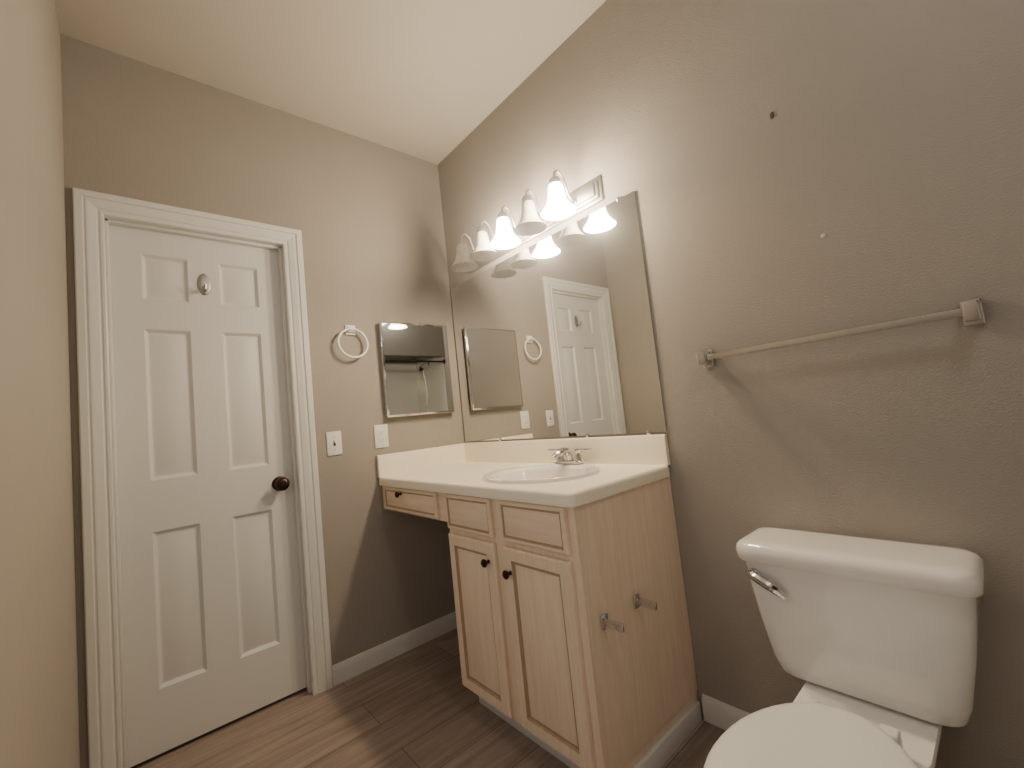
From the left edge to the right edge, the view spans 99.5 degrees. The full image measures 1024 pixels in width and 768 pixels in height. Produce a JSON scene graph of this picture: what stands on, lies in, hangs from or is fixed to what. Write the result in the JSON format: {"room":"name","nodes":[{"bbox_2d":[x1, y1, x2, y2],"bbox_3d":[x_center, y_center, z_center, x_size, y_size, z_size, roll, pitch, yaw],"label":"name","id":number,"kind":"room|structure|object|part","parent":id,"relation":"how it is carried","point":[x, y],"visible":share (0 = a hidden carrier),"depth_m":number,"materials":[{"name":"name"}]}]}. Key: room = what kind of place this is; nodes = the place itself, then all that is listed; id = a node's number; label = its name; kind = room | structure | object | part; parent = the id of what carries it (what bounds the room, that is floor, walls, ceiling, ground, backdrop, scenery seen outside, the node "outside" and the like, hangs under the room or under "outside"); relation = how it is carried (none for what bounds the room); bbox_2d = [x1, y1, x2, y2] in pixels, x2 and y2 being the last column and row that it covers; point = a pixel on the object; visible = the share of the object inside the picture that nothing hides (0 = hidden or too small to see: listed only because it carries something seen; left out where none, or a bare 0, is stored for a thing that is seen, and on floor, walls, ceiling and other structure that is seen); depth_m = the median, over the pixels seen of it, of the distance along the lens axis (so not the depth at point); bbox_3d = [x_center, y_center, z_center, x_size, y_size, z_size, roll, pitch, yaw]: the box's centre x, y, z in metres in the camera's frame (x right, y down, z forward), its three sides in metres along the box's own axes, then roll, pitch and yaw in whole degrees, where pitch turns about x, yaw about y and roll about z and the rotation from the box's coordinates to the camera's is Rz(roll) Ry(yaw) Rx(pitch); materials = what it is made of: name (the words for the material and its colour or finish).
{"room":"bathroom","nodes":[
{"label":"bathroom","id":0,"kind":"room"},
{"bbox_2d":[0,0,79,767],"bbox_3d":[-0.425,-0.200,0.135,0.100,2.740,3.650,-2,-6,-41],"label":"wall","id":1,"kind":"structure","parent":0,"point":[39,716],"depth_m":1.01,"materials":[{"name":"beige paint"}]},
{"bbox_2d":[60,34,464,767],"bbox_3d":[-0.978,0.013,2.117,1.850,2.740,0.100,-2,-6,-41],"label":"wall","id":2,"kind":"structure","parent":0,"point":[366,216],"depth_m":2.13,"materials":[{"name":"beige paint"}]},
{"bbox_2d":[72,187,332,767],"bbox_3d":[-1.249,0.326,1.818,0.787,2.130,0.120,-2,-6,-41],"label":"door frame","id":3,"kind":"structure","parent":2,"relation":"attached to","point":[96,215],"depth_m":1.62,"materials":[{"name":"white paint"}]},
{"bbox_2d":[109,225,305,767],"bbox_3d":[-1.244,0.360,1.814,0.616,2.028,0.102,-2,-6,-41],"label":"door","id":4,"kind":"structure","parent":2,"relation":"in","point":[212,619],"depth_m":1.79,"materials":[{"name":"white paint"}]},
{"bbox_2d":[326,431,342,455],"bbox_3d":[-0.857,0.287,2.098,0.070,0.114,0.016,-2,-6,-41],"label":"light switch","id":5,"kind":"object","parent":2,"relation":"attached to","point":[334,443],"visible":1,"depth_m":2.10,"materials":[{"name":"white plastic"}]},
{"bbox_2d":[337,325,368,358],"bbox_3d":[-0.811,-0.215,2.203,0.160,0.179,0.043,-2,-6,-41],"label":"towel ring","id":6,"kind":"object","parent":2,"relation":"attached to","point":[349,329],"visible":0.98,"depth_m":2.20,"materials":[{"name":"white plastic"}]},
{"bbox_2d":[374,424,388,447],"bbox_3d":[-0.680,0.272,2.259,0.074,0.119,0.008,-2,-6,-41],"label":"wall outlet","id":7,"kind":"object","parent":2,"relation":"attached to","point":[381,436],"visible":1,"depth_m":2.25,"materials":[{"name":"white plastic"}]},
{"bbox_2d":[332,611,456,686],"bbox_3d":[-0.496,1.310,2.237,0.842,0.084,0.013,-2,-6,-41],"label":"baseboard","id":8,"kind":"structure","parent":2,"relation":"attached to","point":[355,665],"depth_m":2.15,"materials":[{"name":"white paint"}]},
{"bbox_2d":[378,321,453,417],"bbox_3d":[-0.529,-0.084,2.429,0.414,0.515,0.034,-2,-6,-41],"label":"medicine cabinet mirror","id":9,"kind":"object","parent":2,"relation":"attached to","point":[416,371],"visible":0.96,"depth_m":2.40,"materials":[{"name":"clear glass"}]},
{"bbox_2d":[376,443,463,477],"bbox_3d":[-0.485,0.414,2.390,0.530,0.112,0.019,-2,-6,-41],"label":"backsplash","id":10,"kind":"structure","parent":2,"relation":"attached to","point":[400,462],"depth_m":2.36,"materials":[{"name":"white stone"}]},
{"bbox_2d":[54,0,605,164],"bbox_3d":[-0.075,-1.602,1.005,1.850,0.100,4.150,-2,-6,-41],"label":"ceiling","id":11,"kind":"structure","parent":0,"point":[437,82],"depth_m":1.85,"materials":[{"name":"paint"}]},
{"bbox_2d":[131,628,724,767],"bbox_3d":[0.224,1.214,0.787,1.850,0.100,4.150,-2,-6,-41],"label":"floor","id":12,"kind":"structure","parent":0,"point":[421,706],"depth_m":1.64,"materials":[{"name":"wood"}]},
{"bbox_2d":[379,470,701,767],"bbox_3d":[0.005,0.841,1.837,0.577,0.846,1.376,-2,-6,-41],"label":"bathroom vanity","id":13,"kind":"object","parent":12,"relation":"on","point":[574,639],"depth_m":1.38,"materials":[{"name":"beige laminate"}]},
{"bbox_2d":[379,462,670,501],"bbox_3d":[-0.051,0.405,1.901,0.553,0.040,1.319,-2,-6,-41],"label":"countertop","id":14,"kind":"structure","parent":13,"relation":"on","point":[438,477],"depth_m":1.53,"materials":[{"name":"white stone"}]},
{"bbox_2d":[456,462,627,485],"bbox_3d":[0.115,0.415,1.686,0.410,0.153,0.500,-2,-6,-41],"label":"sink","id":15,"kind":"object","parent":14,"relation":"in","point":[528,473],"depth_m":1.80,"materials":[{"name":"white ceramic"}]},
{"bbox_2d":[704,527,985,767],"bbox_3d":[0.667,0.769,0.894,0.799,0.706,0.486,-2,-6,-41],"label":"toilet","id":16,"kind":"object","parent":12,"relation":"on","point":[874,643],"visible":1,"depth_m":0.97,"materials":[{"name":"white ceramic"}]},
{"bbox_2d":[438,0,1023,767],"bbox_3d":[0.896,-0.251,1.281,0.100,2.740,3.650,-2,-6,-41],"label":"wall","id":17,"kind":"structure","parent":0,"point":[882,150],"depth_m":1.25,"materials":[{"name":"beige paint"}]},
{"bbox_2d":[450,169,602,272],"bbox_3d":[-0.015,-0.757,2.067,0.215,0.192,0.940,-2,-6,-41],"label":"sconce","id":18,"kind":"object","parent":17,"relation":"attached to","point":[560,207],"visible":1,"depth_m":1.96,"materials":[{"name":"white glass"}]},
{"bbox_3d":[-0.037,-0.722,2.043,0.148,0.122,0.148,-2,-6,-41],"label":"lamp shade","id":19,"kind":"part","parent":18,"relation":"part of","materials":[{"name":"white glass"}]},
{"bbox_3d":[0.184,-0.765,1.786,0.148,0.122,0.148,-2,-6,-41],"label":"lamp shade","id":20,"kind":"part","parent":18,"relation":"part of","materials":[{"name":"white glass"}]},
{"bbox_2d":[451,191,666,440],"bbox_3d":[0.098,-0.201,2.120,0.008,0.942,1.302,-2,-6,-41],"label":"wall mirror","id":21,"kind":"object","parent":17,"relation":"attached to","point":[554,334],"visible":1,"depth_m":1.95,"materials":[{"name":"clear glass"}]},
{"bbox_2d":[464,434,669,465],"bbox_3d":[0.142,0.324,2.082,0.019,0.112,1.317,-2,-6,-41],"label":"backsplash","id":22,"kind":"structure","parent":17,"relation":"attached to","point":[652,449],"depth_m":1.84,"materials":[{"name":"white stone"}]},
{"bbox_2d":[702,694,749,730],"bbox_3d":[1.144,1.038,0.968,0.013,0.084,1.465,-2,-6,-41],"label":"baseboard","id":23,"kind":"structure","parent":17,"relation":"attached to","point":[721,715],"depth_m":1.47,"materials":[{"name":"white paint"}]},
{"bbox_2d":[770,112,825,237],"bbox_3d":[0.829,-0.616,1.264,0.002,0.424,0.088,-2,-6,-41],"label":"wall holes","id":24,"kind":"object","parent":17,"relation":"attached to","point":[772,117],"visible":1,"depth_m":1.30,"materials":[{"name":"brown"}]},
{"bbox_2d":[696,298,985,367],"bbox_3d":[0.846,-0.126,1.221,0.061,0.060,0.656,-2,-6,-41],"label":"towel rail","id":25,"kind":"object","parent":17,"relation":"attached to","point":[970,312],"visible":1,"depth_m":1.11,"materials":[{"name":"white"}]}
]}

